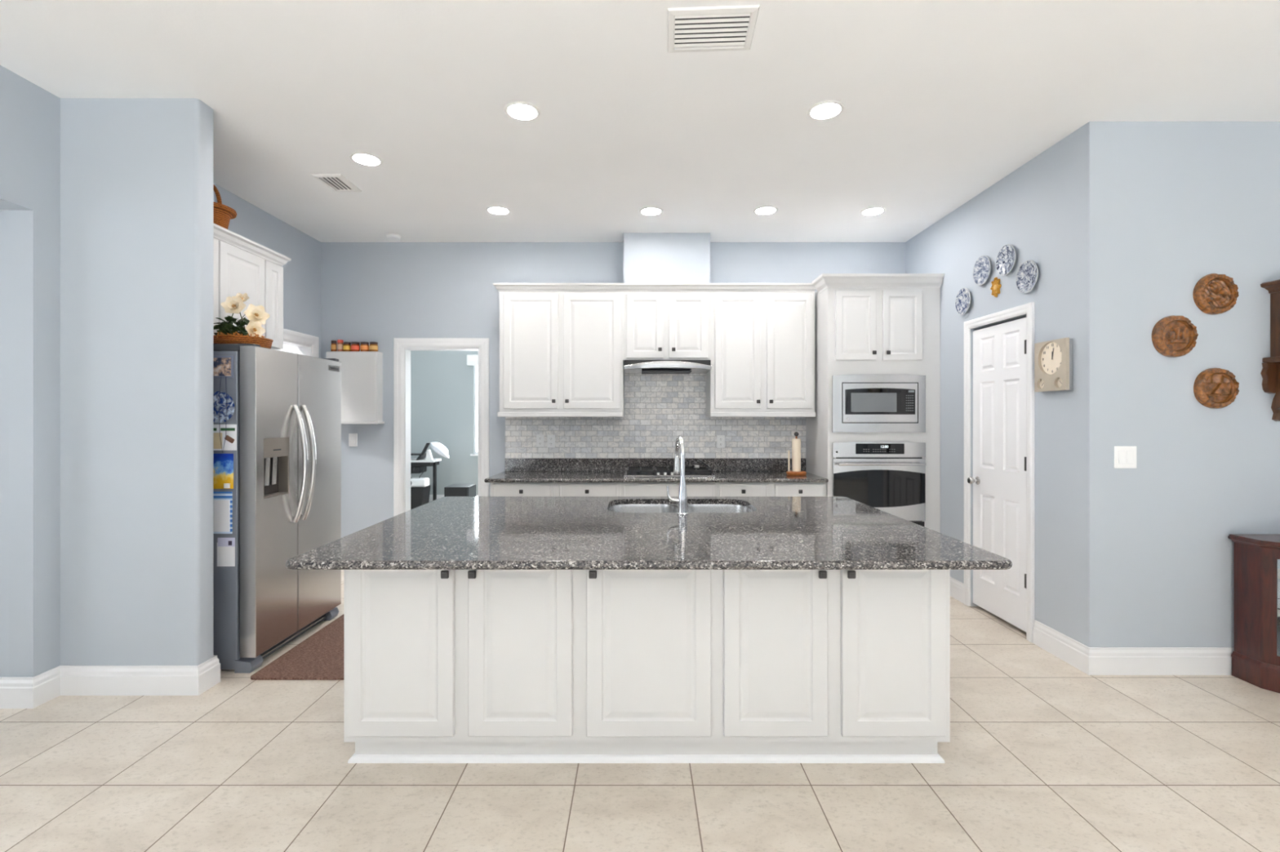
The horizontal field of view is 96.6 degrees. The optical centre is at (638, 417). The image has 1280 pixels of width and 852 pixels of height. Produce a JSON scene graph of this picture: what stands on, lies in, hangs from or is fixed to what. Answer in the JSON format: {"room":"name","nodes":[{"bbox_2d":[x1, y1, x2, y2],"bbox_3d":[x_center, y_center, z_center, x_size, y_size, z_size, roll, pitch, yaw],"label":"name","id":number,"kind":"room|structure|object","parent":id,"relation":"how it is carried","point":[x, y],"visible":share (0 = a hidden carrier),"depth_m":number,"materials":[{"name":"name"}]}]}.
{"room":"kitchen","nodes":[
{"label":"kitchen","id":0,"kind":"room"},
{"bbox_2d":[0,210,8,677],"bbox_3d":[-4.540,0.200,2.850,2.920,2.430,0.120,0,0,0],"label":"wall","id":1,"kind":"structure","parent":0,"point":[4,215],"depth_m":2.79,"materials":[{"name":"paint"}]},
{"bbox_2d":[60,97,213,665],"bbox_3d":[-2.607,-0.110,2.980,0.705,3.050,0.120,0,0,0],"label":"wall partition","id":2,"kind":"structure","parent":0,"point":[136,174],"depth_m":2.92,"materials":[{"name":"paint"}]},
{"bbox_2d":[0,655,220,708],"bbox_3d":[-4.061,1.342,2.810,3.672,0.146,0.246,0,0,-4],"label":"baseboard","id":3,"kind":"structure","parent":2,"relation":"attached to","point":[61,680],"depth_m":2.90,"materials":[{"name":"white wood"}]},
{"bbox_2d":[0,65,320,677],"bbox_3d":[-3.020,-0.110,0.720,0.120,3.050,9.440,0,0,0],"label":"wall","id":4,"kind":"structure","parent":0,"point":[30,114],"depth_m":2.82,"materials":[{"name":"paint"}]},
{"bbox_2d":[213,222,291,350],"bbox_3d":[-2.736,-0.818,3.595,0.445,0.666,1.071,0,0,0],"label":"upper cabinet","id":5,"kind":"object","parent":4,"relation":"attached to","point":[242,265],"visible":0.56,"depth_m":3.71,"materials":[{"name":"white wood"}]},
{"bbox_2d":[213,184,236,229],"bbox_3d":[-2.742,-1.303,3.630,0.308,0.395,0.308,0,0,0],"label":"wicker basket","id":6,"kind":"object","parent":5,"relation":"on","point":[222,214],"visible":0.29,"depth_m":3.61,"materials":[{"name":"brown wicker"}]},
{"bbox_2d":[279,349,297,353],"bbox_3d":[-3.510,0.388,5.218,0.780,2.030,0.035,0,0,0],"label":"door","id":7,"kind":"structure","parent":4,"relation":"in","point":[293,351],"depth_m":5.20,"materials":[{"name":"white wood"}]},
{"bbox_2d":[283,328,319,357],"bbox_3d":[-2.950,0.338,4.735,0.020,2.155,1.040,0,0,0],"label":"trim","id":8,"kind":"structure","parent":4,"relation":"attached to","point":[288,335],"depth_m":5.03,"materials":[{"name":"white wood"}]},
{"bbox_2d":[410,351,477,494],"bbox_3d":[0.000,-0.110,9.460,12.000,3.050,0.120,0,0,0],"label":"wall","id":9,"kind":"structure","parent":0,"point":[442,382],"depth_m":9.40,"materials":[{"name":"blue paint"}]},
{"bbox_2d":[428,494,477,502],"bbox_3d":[-2.675,1.342,9.392,3.850,0.146,0.016,0,0,0],"label":"baseboard","id":10,"kind":"structure","parent":9,"relation":"attached to","point":[438,496],"depth_m":9.39,"materials":[{"name":"white wood"}]},
{"bbox_2d":[466,355,477,365],"bbox_3d":[-2.120,-0.940,9.350,1.360,0.170,0.099,0,0,0],"label":"window valance","id":11,"kind":"object","parent":9,"relation":"attached to","point":[472,360],"visible":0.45,"depth_m":9.30,"materials":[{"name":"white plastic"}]},
{"bbox_2d":[470,365,477,456],"bbox_3d":[-2.110,-0.188,9.420,1.300,1.635,0.120,0,0,0],"label":"window","id":12,"kind":"structure","parent":9,"relation":"in","point":[475,454],"depth_m":9.43,"materials":[{"name":"white"}]},
{"bbox_2d":[283,242,905,537],"bbox_3d":[-0.935,-0.110,5.376,7.370,3.050,0.128,0,0,0],"label":"wall","id":13,"kind":"structure","parent":0,"point":[379,292],"depth_m":5.32,"materials":[{"name":"paint"}]},
{"bbox_2d":[348,433,357,446],"bbox_3d":[-2.660,0.209,5.315,0.080,0.122,0.010,0,0,0],"label":"light switch","id":14,"kind":"object","parent":13,"relation":"attached to","point":[353,437],"visible":1,"depth_m":5.31,"materials":[{"name":"white plastic"}]},
{"bbox_2d":[326,351,384,424],"bbox_3d":[-2.608,-0.273,5.246,0.487,0.662,0.148,0,0,0],"label":"cabinet","id":15,"kind":"object","parent":13,"relation":"attached to","point":[362,372],"visible":0.62,"depth_m":5.19,"materials":[{"name":"white wood"}]},
{"bbox_2d":[330,340,337,351],"bbox_3d":[-2.806,-0.657,5.255,0.049,0.104,0.048,0,0,0],"label":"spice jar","id":16,"kind":"object","parent":15,"relation":"on","point":[333,346],"visible":0.94,"depth_m":5.24,"materials":[{"name":"orange glass"}]},
{"bbox_2d":[337,339,343,351],"bbox_3d":[-2.746,-0.660,5.255,0.054,0.111,0.054,0,0,0],"label":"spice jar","id":17,"kind":"object","parent":15,"relation":"on","point":[340,342],"visible":0.9,"depth_m":5.23,"materials":[{"name":"glass"}]},
{"bbox_2d":[342,342,351,351],"bbox_3d":[-2.683,-0.649,5.255,0.066,0.089,0.066,0,0,0],"label":"spice jar","id":18,"kind":"object","parent":15,"relation":"on","point":[346,347],"visible":0.89,"depth_m":5.23,"materials":[{"name":"glass"}]},
{"bbox_2d":[351,342,359,351],"bbox_3d":[-2.608,-0.649,5.255,0.075,0.089,0.074,0,0,0],"label":"spice jar","id":19,"kind":"object","parent":15,"relation":"on","point":[355,347],"visible":0.9,"depth_m":5.22,"materials":[{"name":"red glass"}]},
{"bbox_2d":[360,342,368,351],"bbox_3d":[-2.521,-0.649,5.255,0.073,0.089,0.073,0,0,0],"label":"spice jar","id":20,"kind":"object","parent":15,"relation":"on","point":[364,347],"visible":0.88,"depth_m":5.22,"materials":[{"name":"orange glass"}]},
{"bbox_2d":[368,342,377,351],"bbox_3d":[-2.439,-0.649,5.255,0.076,0.089,0.076,0,0,0],"label":"spice jar","id":21,"kind":"object","parent":15,"relation":"on","point":[373,347],"visible":0.93,"depth_m":5.22,"materials":[{"name":"yellow glass"}]},
{"bbox_2d":[393,337,488,516],"bbox_3d":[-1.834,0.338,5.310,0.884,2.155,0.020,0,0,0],"label":"trim","id":22,"kind":"structure","parent":13,"relation":"attached to","point":[399,344],"depth_m":5.30,"materials":[{"name":"white wood"}]},
{"bbox_2d":[536,435,543,447],"bbox_3d":[-0.914,0.216,5.307,0.072,0.116,0.009,0,0,0],"label":"wall outlet","id":23,"kind":"object","parent":13,"relation":"attached to","point":[540,438],"visible":1,"depth_m":5.31,"materials":[{"name":"white plastic"}]},
{"bbox_2d":[546,435,555,447],"bbox_3d":[-0.812,0.220,5.307,0.072,0.116,0.009,0,0,0],"label":"wall outlet","id":24,"kind":"object","parent":13,"relation":"attached to","point":[550,438],"visible":1,"depth_m":5.31,"materials":[{"name":"white plastic"}]},
{"bbox_2d":[493,283,624,417],"bbox_3d":[-0.694,-0.584,5.113,1.123,1.155,0.394,0,0,0],"label":"upper cabinet","id":25,"kind":"object","parent":13,"relation":"attached to","point":[562,344],"visible":1,"depth_m":4.95,"materials":[{"name":"white wood"}]},
{"bbox_2d":[622,283,711,363],"bbox_3d":[0.248,-0.831,5.113,0.760,0.661,0.394,0,0,0],"label":"upper cabinet","id":26,"kind":"object","parent":13,"relation":"attached to","point":[662,321],"visible":0.99,"depth_m":4.95,"materials":[{"name":"white wood"}]},
{"bbox_2d":[623,360,711,373],"bbox_3d":[0.252,-0.448,5.069,0.755,0.101,0.478,0,0,0],"label":"range hood","id":27,"kind":"object","parent":13,"relation":"attached to","point":[631,366],"visible":1,"depth_m":4.93,"materials":[{"name":"silver metal"}]},
{"bbox_2d":[716,435,724,448],"bbox_3d":[0.767,0.224,5.307,0.072,0.116,0.009,0,0,0],"label":"wall outlet","id":28,"kind":"object","parent":13,"relation":"attached to","point":[720,438],"visible":1,"depth_m":5.31,"materials":[{"name":"white plastic"}]},
{"bbox_2d":[705,283,815,417],"bbox_3d":[1.080,-0.584,5.113,0.912,1.155,0.394,0,0,0],"label":"upper cabinet","id":29,"kind":"object","parent":13,"relation":"attached to","point":[762,335],"visible":0.99,"depth_m":4.95,"materials":[{"name":"white wood"}]},
{"bbox_2d":[0,0,1279,242],"bbox_3d":[0.000,-1.685,2.750,12.200,0.100,13.700,0,0,0],"label":"ceiling","id":30,"kind":"structure","parent":0,"point":[943,100],"depth_m":2.85,"materials":[{"name":"white paint"}]},
{"bbox_2d":[311,173,361,191],"bbox_3d":[-2.095,-1.628,3.970,0.200,0.013,0.290,0,0,0],"label":"ceiling vent","id":31,"kind":"object","parent":30,"relation":"in","point":[335,182],"visible":1,"depth_m":3.95,"materials":[{"name":"white metal"}]},
{"bbox_2d":[349,152,382,166],"bbox_3d":[-1.721,-1.632,3.609,0.190,0.006,0.190,0,0,0],"label":"recessed light","id":32,"kind":"object","parent":30,"relation":"in","point":[362,158],"visible":1,"depth_m":3.60,"materials":[{"name":"white"}]},
{"bbox_2d":[386,233,400,240],"bbox_3d":[-2.202,-1.619,5.130,0.124,0.032,0.124,0,0,0],"label":"smoke detector","id":33,"kind":"object","parent":30,"relation":"attached to","point":[392,237],"visible":1,"depth_m":5.09,"materials":[{"name":"white plastic"}]},
{"bbox_2d":[485,205,511,215],"bbox_3d":[-1.105,-1.632,4.501,0.190,0.006,0.190,0,0,0],"label":"recessed light","id":34,"kind":"object","parent":30,"relation":"in","point":[500,211],"visible":1,"depth_m":4.50,"materials":[{"name":"white"}]},
{"bbox_2d":[504,101,540,120],"bbox_3d":[-0.619,-1.632,3.044,0.190,0.006,0.190,0,0,0],"label":"recessed light","id":35,"kind":"object","parent":30,"relation":"in","point":[517,110],"visible":1,"depth_m":3.04,"materials":[{"name":"white"}]},
{"bbox_2d":[639,207,662,216],"bbox_3d":[0.101,-1.632,4.518,0.190,0.006,0.190,0,0,0],"label":"recessed light","id":36,"kind":"object","parent":30,"relation":"in","point":[651,211],"visible":1,"depth_m":4.51,"materials":[{"name":"white"}]},
{"bbox_2d":[667,4,759,53],"bbox_3d":[0.306,-1.628,2.402,0.365,0.013,0.270,0,0,3],"label":"ceiling vent","id":37,"kind":"object","parent":30,"relation":"in","point":[725,28],"visible":1,"depth_m":2.39,"materials":[{"name":"white metal"}]},
{"bbox_2d":[753,205,777,215],"bbox_3d":[1.004,-1.632,4.501,0.190,0.006,0.190,0,0,0],"label":"recessed light","id":38,"kind":"object","parent":30,"relation":"in","point":[762,211],"visible":1,"depth_m":4.50,"materials":[{"name":"white"}]},
{"bbox_2d":[807,100,844,119],"bbox_3d":[0.996,-1.632,3.036,0.190,0.006,0.190,0,0,0],"label":"recessed light","id":39,"kind":"object","parent":30,"relation":"in","point":[829,109],"visible":1,"depth_m":3.03,"materials":[{"name":"white"}]},
{"bbox_2d":[859,206,885,216],"bbox_3d":[1.857,-1.632,4.518,0.190,0.006,0.190,0,0,0],"label":"recessed light","id":40,"kind":"object","parent":30,"relation":"in","point":[872,211],"visible":1,"depth_m":4.51,"materials":[{"name":"white"}]},
{"bbox_2d":[0,569,1279,851],"bbox_3d":[0.000,1.465,2.750,12.200,0.100,13.700,0,0,0],"label":"floor","id":41,"kind":"structure","parent":0,"point":[1042,753],"depth_m":2.21,"materials":[{"name":"tile"}]},
{"bbox_2d":[213,343,341,673],"bbox_3d":[-2.467,0.499,3.615,0.866,1.832,0.916,0,0,0],"label":"refrigerator","id":42,"kind":"object","parent":41,"relation":"on","point":[286,491],"visible":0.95,"depth_m":3.36,"materials":[{"name":"metal"}]},
{"bbox_2d":[213,491,232,533],"bbox_3d":[-2.333,0.527,3.160,0.162,0.233,0.008,0,0,0],"label":"notepad","id":43,"kind":"object","parent":42,"relation":"attached to","point":[222,500],"visible":0.64,"depth_m":3.16,"materials":[{"name":"white paper"}]},
{"bbox_2d":[213,355,233,377],"bbox_3d":[-2.329,-0.281,3.160,0.171,0.122,0.009,0,0,0],"label":"photo magnet","id":44,"kind":"object","parent":42,"relation":"attached to","point":[223,366],"visible":0.59,"depth_m":3.15},
{"bbox_2d":[218,377,226,452],"bbox_3d":[-2.289,-0.015,3.148,0.044,0.423,0.014,0,0,0],"label":"lanyard cord","id":45,"kind":"object","parent":44,"relation":"hanging from","point":[220,377],"visible":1,"depth_m":3.15,"materials":[{"name":"fabric"}]},
{"bbox_2d":[213,453,233,488],"bbox_3d":[-2.326,0.297,3.157,0.160,0.195,0.014,0,0,0],"label":"postcard","id":46,"kind":"object","parent":42,"relation":"attached to","point":[223,464],"visible":0.72,"depth_m":3.15,"materials":[{"name":"multicoloured paper"}]},
{"bbox_2d":[213,391,235,422],"bbox_3d":[-2.317,-0.058,3.156,0.176,0.176,0.015,0,0,0],"label":"decorative plate","id":47,"kind":"object","parent":42,"relation":"attached to","point":[230,404],"visible":0.8,"depth_m":3.15,"materials":[{"name":"blue ceramic"}]},
{"bbox_2d":[213,424,236,450],"bbox_3d":[-2.317,0.110,3.163,0.178,0.144,0.002,0,0,0],"label":"card","id":48,"kind":"object","parent":42,"relation":"attached to","point":[230,430],"visible":0.66,"depth_m":3.16,"materials":[{"name":"white paper"}]},
{"bbox_2d":[213,432,222,448],"bbox_3d":[-2.352,0.129,3.163,0.089,0.089,0.001,0,0,0],"label":"picture","id":49,"kind":"object","parent":48,"relation":"attached to","point":[216,440],"depth_m":3.16},
{"bbox_2d":[217,542,235,566],"bbox_3d":[-2.287,0.759,3.164,0.099,0.133,0.001,0,0,0],"label":"paper note","id":50,"kind":"object","parent":42,"relation":"attached to","point":[225,555],"visible":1,"depth_m":3.16,"materials":[{"name":"white paper"}]},
{"bbox_2d":[217,537,235,546],"bbox_3d":[-2.285,0.690,3.162,0.095,0.049,0.002,0,0,0],"label":"postcard","id":51,"kind":"object","parent":42,"relation":"attached to","point":[222,542],"visible":1,"depth_m":3.16,"materials":[{"name":"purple paper"}]},
{"bbox_2d":[224,435,234,443],"bbox_3d":[-2.264,0.120,3.158,0.055,0.046,0.008,0,0,0],"label":"magnet","id":52,"kind":"object","parent":42,"relation":"attached to","point":[228,438],"visible":1,"depth_m":3.15},
{"bbox_2d":[213,293,273,348],"bbox_3d":[-2.360,-0.568,3.400,0.312,0.396,0.312,0,0,0],"label":"flower arrangement","id":53,"kind":"object","parent":42,"relation":"on","point":[256,316],"visible":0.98,"depth_m":3.36,"materials":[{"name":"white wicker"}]},
{"bbox_2d":[250,614,343,679],"bbox_3d":[-1.660,1.409,3.712,0.890,0.012,1.275,0,0,0],"label":"floor mat","id":54,"kind":"object","parent":41,"relation":"on","point":[320,656],"visible":0.26,"depth_m":3.29,"materials":[{"name":"brown fabric"}]},
{"bbox_2d":[410,485,431,509],"bbox_3d":[-3.450,1.235,8.750,0.420,0.360,0.300,0,0,0],"label":"storage bin","id":55,"kind":"object","parent":41,"relation":"on","point":[420,496],"visible":0.29,"depth_m":8.60,"materials":[{"name":"black plastic"}]},
{"bbox_2d":[410,477,429,487],"bbox_3d":[-3.467,0.944,8.715,0.494,0.220,0.210,0,0,0],"label":"round device","id":56,"kind":"object","parent":55,"relation":"on","point":[415,482],"visible":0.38,"depth_m":8.62,"materials":[{"name":"white plastic"}]},
{"bbox_2d":[410,458,441,501],"bbox_3d":[-3.715,1.032,8.920,1.170,0.764,0.400,0,0,0],"label":"desk","id":57,"kind":"object","parent":41,"relation":"on","point":[420,465],"visible":0.48,"depth_m":8.84,"materials":[{"name":"white plastic"}]},
{"bbox_2d":[410,453,426,460],"bbox_3d":[-3.550,0.602,8.825,0.500,0.094,0.250,0,0,0],"label":"laptop stand","id":58,"kind":"object","parent":57,"relation":"on","point":[420,457],"visible":0.47,"depth_m":8.72,"materials":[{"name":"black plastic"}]},
{"bbox_2d":[410,461,439,466],"bbox_3d":[-3.400,0.718,8.940,0.440,0.064,0.360,0,0,0],"label":"desk","id":59,"kind":"object","parent":57,"relation":"on","point":[412,463],"depth_m":8.73,"materials":[{"name":"white plastic"}]},
{"bbox_2d":[420,443,433,460],"bbox_3d":[-3.228,0.517,8.705,0.175,0.264,0.090,0,0,0],"label":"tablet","id":60,"kind":"object","parent":57,"relation":"on","point":[428,455],"visible":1,"depth_m":8.69,"materials":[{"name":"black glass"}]},
{"bbox_2d":[430,442,448,457],"bbox_3d":[-3.100,0.508,8.900,0.297,0.249,0.224,0,0,0],"label":"lampshade","id":61,"kind":"object","parent":57,"relation":"on","point":[437,447],"visible":1,"depth_m":8.83,"materials":[{"name":"white fabric"}]},
{"bbox_2d":[444,484,475,497],"bbox_3d":[-2.619,1.208,8.400,0.351,0.414,0.400,0,0,0],"label":"subwoofer","id":62,"kind":"object","parent":41,"relation":"on","point":[454,490],"visible":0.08,"depth_m":8.20,"materials":[{"name":"black plastic"}]},
{"bbox_2d":[444,487,467,497],"bbox_3d":[-2.626,1.202,8.206,0.330,0.394,0.012,0,0,0],"label":"grille","id":63,"kind":"object","parent":62,"relation":"attached to","point":[448,491],"depth_m":8.20,"materials":[{"name":"black plastic"}]},
{"bbox_2d":[489,482,620,496],"bbox_3d":[-0.688,0.974,4.995,1.078,0.882,0.646,0,0,0],"label":"base cabinet","id":64,"kind":"object","parent":41,"relation":"on","point":[496,489],"visible":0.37,"depth_m":4.70,"materials":[{"name":"white wood"}]},
{"bbox_2d":[343,503,950,763],"bbox_3d":[0.035,0.974,2.924,2.456,0.882,1.322,0,0,0],"label":"kitchen island","id":65,"kind":"object","parent":41,"relation":"on","point":[441,666],"visible":0.81,"depth_m":2.29,"materials":[{"name":"white wood"}]},
{"bbox_2d":[285,496,1012,569],"bbox_3d":[0.037,0.516,2.810,2.570,0.031,1.650,0,0,0],"label":"island countertop","id":66,"kind":"structure","parent":65,"relation":"on","point":[447,532],"depth_m":2.35,"materials":[{"name":"stone"}]},
{"bbox_2d":[666,435,688,515],"bbox_3d":[0.203,0.298,3.046,0.112,0.406,0.241,0,0,0],"label":"faucet","id":67,"kind":"object","parent":66,"relation":"on","point":[679,464],"visible":1,"depth_m":2.95,"materials":[{"name":"silver metal"}]},
{"bbox_2d":[608,503,752,512],"bbox_3d":[0.239,0.629,3.260,0.878,0.192,0.566,0,0,0],"label":"sink","id":68,"kind":"object","parent":66,"relation":"in","point":[631,508],"visible":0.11,"depth_m":3.52,"materials":[{"name":"metal"}]},
{"bbox_2d":[620,482,716,496],"bbox_3d":[0.249,0.974,4.995,0.793,0.882,0.646,0,0,0],"label":"base cabinet","id":69,"kind":"object","parent":41,"relation":"on","point":[627,489],"visible":0.09,"depth_m":4.70,"materials":[{"name":"white wood"}]},
{"bbox_2d":[716,482,826,496],"bbox_3d":[1.102,0.974,4.995,0.911,0.882,0.646,0,0,0],"label":"base cabinet","id":70,"kind":"object","parent":41,"relation":"on","point":[723,489],"visible":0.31,"depth_m":4.70,"materials":[{"name":"white wood"}]},
{"bbox_2d":[484,458,828,482],"bbox_3d":[0.147,0.456,4.992,2.819,0.153,0.654,0,0,0],"label":"countertop","id":71,"kind":"structure","parent":70,"relation":"on","point":[517,470],"depth_m":5.30,"materials":[{"name":"stone"}]},
{"bbox_2d":[623,466,715,476],"bbox_3d":[0.262,0.474,5.018,0.770,0.053,0.435,0,0,0],"label":"gas cooktop","id":72,"kind":"object","parent":71,"relation":"in","point":[631,471],"visible":0.84,"depth_m":4.89,"materials":[{"name":"metal"}]},
{"bbox_2d":[693,458,709,468],"bbox_3d":[0.558,0.403,5.020,0.137,0.087,0.090,0,0,0],"label":"spoon rest","id":73,"kind":"object","parent":72,"relation":"on","point":[699,460],"visible":1,"depth_m":4.99,"materials":[{"name":"silver metal"}]},
{"bbox_2d":[697,458,709,466],"bbox_3d":[0.576,0.398,5.020,0.102,0.077,0.090,0,0,0],"label":"bowl","id":74,"kind":"object","parent":73,"relation":"on","point":[699,460],"depth_m":4.99,"materials":[{"name":"metal"}]},
{"bbox_2d":[786,431,806,475],"bbox_3d":[1.382,0.312,4.990,0.172,0.376,0.172,0,0,0],"label":"towel stand","id":75,"kind":"object","parent":71,"relation":"on","point":[788,472],"visible":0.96,"depth_m":4.96,"materials":[{"name":"orange wood"}]},
{"bbox_2d":[791,438,800,471],"bbox_3d":[1.382,0.327,4.990,0.074,0.285,0.074,0,0,0],"label":"paper towel roll","id":76,"kind":"object","parent":75,"relation":"on","point":[796,443],"visible":1,"depth_m":4.96,"materials":[{"name":"white paper"}]},
{"bbox_2d":[805,273,944,533],"bbox_3d":[1.991,0.122,4.976,0.994,2.585,0.684,0,0,0],"label":"tall cabinet","id":77,"kind":"object","parent":41,"relation":"on","point":[865,323],"visible":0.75,"depth_m":4.70,"materials":[{"name":"white wood"}]},
{"bbox_2d":[831,373,925,432],"bbox_3d":[1.975,-0.118,4.894,0.761,0.480,0.453,0,0,0],"label":"microwave","id":78,"kind":"object","parent":77,"relation":"in","point":[863,402],"visible":1,"depth_m":4.67,"materials":[{"name":"metal"}]},
{"bbox_2d":[831,441,926,527],"bbox_3d":[1.976,0.556,4.930,0.758,0.718,0.641,0,0,0],"label":"wall oven","id":79,"kind":"object","parent":77,"relation":"in","point":[887,477],"visible":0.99,"depth_m":4.67,"materials":[{"name":"metal"}]},
{"bbox_2d":[835,457,922,521],"bbox_3d":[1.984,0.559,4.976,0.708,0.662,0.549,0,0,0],"label":"door","id":80,"kind":"structure","parent":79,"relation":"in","point":[910,513],"depth_m":4.68,"materials":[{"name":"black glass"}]},
{"bbox_2d":[1227,533,1279,693],"bbox_3d":[3.870,1.027,2.899,1.276,0.776,0.458,0,0,0],"label":"wooden cabinet","id":81,"kind":"object","parent":41,"relation":"on","point":[1255,656],"visible":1,"depth_m":3.01,"materials":[{"name":"brown wood"}]},
{"bbox_2d":[623,232,710,283],"bbox_3d":[0.252,-1.335,5.185,0.770,0.600,0.270,0,0,0],"label":"wall","id":82,"kind":"structure","parent":0,"point":[648,257],"depth_m":5.05,"materials":[{"name":"paint"}]},
{"bbox_2d":[905,122,1088,647],"bbox_3d":[2.550,-0.110,6.275,0.120,3.050,6.250,0,0,0],"label":"wall","id":83,"kind":"structure","parent":0,"point":[1040,209],"depth_m":3.51,"materials":[{"name":"paint"}]},
{"bbox_2d":[950,577,964,604],"bbox_3d":[2.482,1.342,4.513,0.016,0.146,0.355,0,0,0],"label":"baseboard","id":84,"kind":"structure","parent":83,"relation":"attached to","point":[957,588],"depth_m":4.43,"materials":[{"name":"white wood"}]},
{"bbox_2d":[955,287,970,315],"bbox_3d":[2.476,-0.885,4.338,0.022,0.202,0.202,0,0,0],"label":"decorative plate","id":85,"kind":"object","parent":83,"relation":"attached to","point":[962,301],"visible":1,"depth_m":4.35,"materials":[{"name":"ceramic"}]},
{"bbox_2d":[973,255,991,285],"bbox_3d":[2.476,-1.058,4.100,0.022,0.210,0.210,0,0,0],"label":"decorative plate","id":86,"kind":"object","parent":83,"relation":"attached to","point":[982,267],"visible":1,"depth_m":4.11,"materials":[{"name":"ceramic"}]},
{"bbox_2d":[990,277,1001,297],"bbox_3d":[2.479,-0.905,3.960,0.020,0.140,0.098,0,0,0],"label":"wall ornament","id":87,"kind":"object","parent":83,"relation":"attached to","point":[996,286],"visible":1,"depth_m":3.95,"materials":[{"name":"gold metal"}]},
{"bbox_2d":[967,317,1026,631],"bbox_3d":[2.485,0.369,3.956,0.104,2.035,0.629,0,0,0],"label":"door","id":88,"kind":"structure","parent":83,"relation":"in","point":[998,481],"depth_m":3.92,"materials":[{"name":"white wood"}]},
{"bbox_2d":[964,302,1035,643],"bbox_3d":[2.480,0.344,3.960,0.020,2.141,0.752,0,0,0],"label":"trim","id":89,"kind":"structure","parent":83,"relation":"attached to","point":[1028,309],"depth_m":3.64,"materials":[{"name":"white wood"}]},
{"bbox_2d":[995,244,1015,275],"bbox_3d":[2.476,-1.059,3.833,0.022,0.204,0.204,0,0,0],"label":"decorative plate","id":90,"kind":"object","parent":83,"relation":"attached to","point":[1006,258],"visible":1,"depth_m":3.85,"materials":[{"name":"ceramic"}]},
{"bbox_2d":[1015,260,1038,293],"bbox_3d":[2.476,-0.894,3.624,0.022,0.204,0.204,0,0,0],"label":"decorative plate","id":91,"kind":"object","parent":83,"relation":"attached to","point":[1027,274],"visible":1,"depth_m":3.64,"materials":[{"name":"ceramic"}]},
{"bbox_2d":[1034,337,1072,391],"bbox_3d":[2.467,-0.308,3.391,0.044,0.300,0.258,0,0,0],"label":"wall clock","id":92,"kind":"object","parent":83,"relation":"attached to","point":[1053,359],"visible":1,"depth_m":3.37,"materials":[{"name":"beige wood"}]},
{"bbox_2d":[1088,121,1279,647],"bbox_3d":[4.245,-0.110,3.209,3.510,3.050,0.121,0,0,0],"label":"wall","id":93,"kind":"structure","parent":0,"point":[1173,205],"depth_m":3.15,"materials":[{"name":"paint"}]},
{"bbox_2d":[1114,446,1136,468],"bbox_3d":[2.685,0.219,3.144,0.122,0.122,0.010,0,0,0],"label":"light switch","id":94,"kind":"object","parent":93,"relation":"attached to","point":[1125,457],"visible":1,"depth_m":3.14,"materials":[{"name":"white plastic"}]},
{"bbox_2d":[1033,620,1234,675],"bbox_3d":[4.187,1.342,3.354,3.426,0.146,0.442,0,0,0],"label":"baseboard","id":95,"kind":"structure","parent":93,"relation":"attached to","point":[1090,660],"depth_m":3.13,"materials":[{"name":"white wood"}]},
{"bbox_2d":[1151,315,1198,357],"bbox_3d":[2.949,-0.446,3.128,0.232,0.228,0.041,0,0,0],"label":"carved plaque","id":96,"kind":"object","parent":93,"relation":"attached to","point":[1172,336],"visible":1,"depth_m":3.12,"materials":[{"name":"brown wood"}]},
{"bbox_2d":[1192,273,1239,315],"bbox_3d":[3.173,-0.679,3.128,0.226,0.224,0.042,0,0,0],"label":"carved plaque","id":97,"kind":"object","parent":93,"relation":"attached to","point":[1214,294],"visible":1,"depth_m":3.12,"materials":[{"name":"brown wood"}]},
{"bbox_2d":[1193,368,1239,408],"bbox_3d":[3.177,-0.161,3.128,0.226,0.223,0.042,0,0,0],"label":"carved plaque","id":98,"kind":"object","parent":93,"relation":"attached to","point":[1213,388],"visible":1,"depth_m":3.12,"materials":[{"name":"brown wood"}]},
{"bbox_2d":[1260,279,1279,421],"bbox_3d":[3.813,-0.361,3.040,0.762,0.763,0.217,0,0,0],"label":"wall shelf","id":99,"kind":"object","parent":93,"relation":"attached to","point":[1270,372],"visible":1,"depth_m":3.12,"materials":[{"name":"brown wood"}]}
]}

